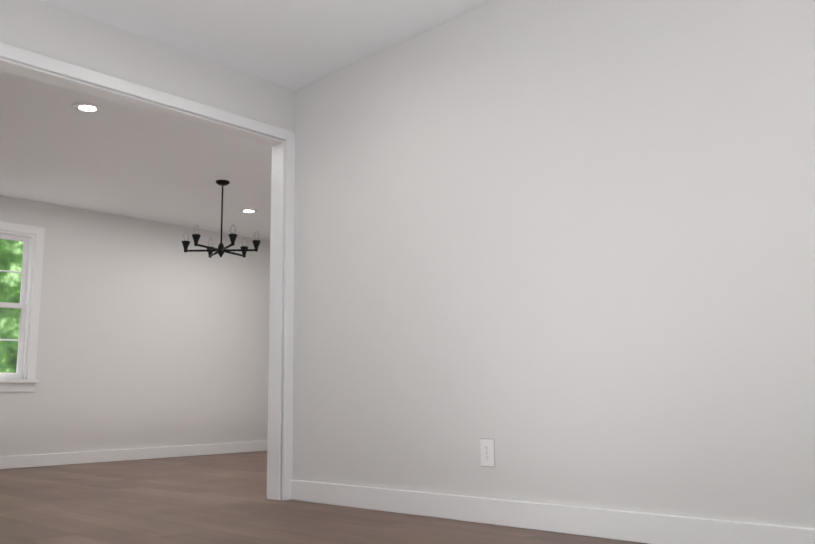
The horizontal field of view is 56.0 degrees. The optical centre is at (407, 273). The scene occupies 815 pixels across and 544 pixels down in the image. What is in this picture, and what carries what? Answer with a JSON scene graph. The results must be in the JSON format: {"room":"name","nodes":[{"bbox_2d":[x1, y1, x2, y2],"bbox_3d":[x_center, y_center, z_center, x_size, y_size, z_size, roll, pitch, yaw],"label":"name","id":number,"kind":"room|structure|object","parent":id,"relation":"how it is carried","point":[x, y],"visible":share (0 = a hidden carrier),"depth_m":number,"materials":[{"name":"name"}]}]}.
{"room":"empty living room","nodes":[
{"label":"empty living room","id":0,"kind":"room"},
{"bbox_2d":[0,195,269,455],"bbox_3d":[-2.992,0.618,7.601,0.120,2.440,6.940,-10,-13,42],"label":"wall","id":1,"kind":"structure","parent":0,"point":[151,334],"depth_m":7.79,"materials":[{"name":"white paint"}]},
{"bbox_2d":[0,221,44,391],"bbox_3d":[-3.777,0.278,6.782,0.172,1.526,1.020,-10,-13,42],"label":"dining room window","id":2,"kind":"structure","parent":1,"relation":"in","point":[21,379],"depth_m":7.04,"materials":[{"name":"white paint"}]},
{"bbox_2d":[0,441,266,468],"bbox_3d":[-2.927,1.759,7.367,0.018,0.110,6.708,-10,-13,42],"label":"baseboard","id":3,"kind":"structure","parent":1,"relation":"attached to","point":[53,459],"depth_m":7.52,"materials":[{"name":"white paint"}]},
{"bbox_2d":[0,0,293,465],"bbox_3d":[-0.567,0.107,4.737,0.120,2.440,7.845,-10,-13,42],"label":"wall","id":4,"kind":"structure","parent":0,"point":[50,30],"depth_m":3.99,"materials":[{"name":"white paint"}]},
{"bbox_2d":[0,42,295,500],"bbox_3d":[-1.424,0.107,3.813,0.156,2.172,2.050,-10,-13,42],"label":"door frame","id":5,"kind":"structure","parent":4,"relation":"attached to","point":[16,60],"depth_m":4.38,"materials":[{"name":"white paint"}]},
{"bbox_2d":[0,0,492,240],"bbox_3d":[-0.167,-1.262,4.284,9.190,0.100,7.805,-10,-13,42],"label":"ceiling","id":6,"kind":"structure","parent":0,"point":[56,148],"depth_m":5.20,"materials":[{"name":"white paint"}]},
{"bbox_2d":[72,103,102,113],"bbox_3d":[-2.070,-1.066,4.961,0.184,0.008,0.184,-10,-13,42],"label":"recessed light","id":7,"kind":"object","parent":6,"relation":"in","point":[89,108],"visible":1,"depth_m":4.96,"materials":[{"name":"white paint"}]},
{"bbox_2d":[181,180,260,257],"bbox_3d":[-1.599,-0.466,6.603,0.652,0.670,0.654,-10,-13,42],"label":"chandelier","id":8,"kind":"object","parent":6,"relation":"hanging from","point":[222,249],"visible":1,"depth_m":6.55,"materials":[{"name":"black metal"}]},
{"bbox_2d":[240,209,257,213],"bbox_3d":[-1.592,-0.621,7.691,0.184,0.008,0.184,-10,-13,42],"label":"recessed light","id":9,"kind":"object","parent":6,"relation":"in","point":[249,211],"visible":0.98,"depth_m":7.69,"materials":[{"name":"white paint"}]},
{"bbox_2d":[0,451,646,543],"bbox_3d":[-0.035,1.273,4.053,9.310,0.100,8.205,-10,-13,42],"label":"floor","id":10,"kind":"structure","parent":0,"point":[212,499],"depth_m":3.80,"materials":[{"name":"brown wood"}]},
{"bbox_2d":[292,0,814,528],"bbox_3d":[1.224,-0.233,2.848,5.120,2.440,0.120,-10,-13,42],"label":"wall","id":11,"kind":"structure","parent":0,"point":[560,252],"depth_m":3.25,"materials":[{"name":"white paint"}]},
{"bbox_2d":[480,438,494,466],"bbox_3d":[0.356,0.802,3.428,0.078,0.124,0.008,-10,-13,42],"label":"outlet","id":12,"kind":"object","parent":11,"relation":"attached to","point":[487,452],"visible":1,"depth_m":3.42,"materials":[{"name":"white plastic"}]},
{"bbox_2d":[290,480,814,543],"bbox_3d":[0.702,0.992,3.067,3.764,0.110,0.014,-10,-13,42],"label":"baseboard","id":13,"kind":"structure","parent":11,"relation":"attached to","point":[647,528],"depth_m":3.14,"materials":[{"name":"white paint"}]},
{"label":"outside","id":14,"kind":"structure","parent":0,"visible":0},
{"bbox_2d":[0,239,23,372],"bbox_3d":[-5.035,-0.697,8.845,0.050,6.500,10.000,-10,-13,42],"label":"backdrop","id":15,"kind":"structure","parent":14,"point":[8,325],"depth_m":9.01,"materials":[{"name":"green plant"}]}
]}

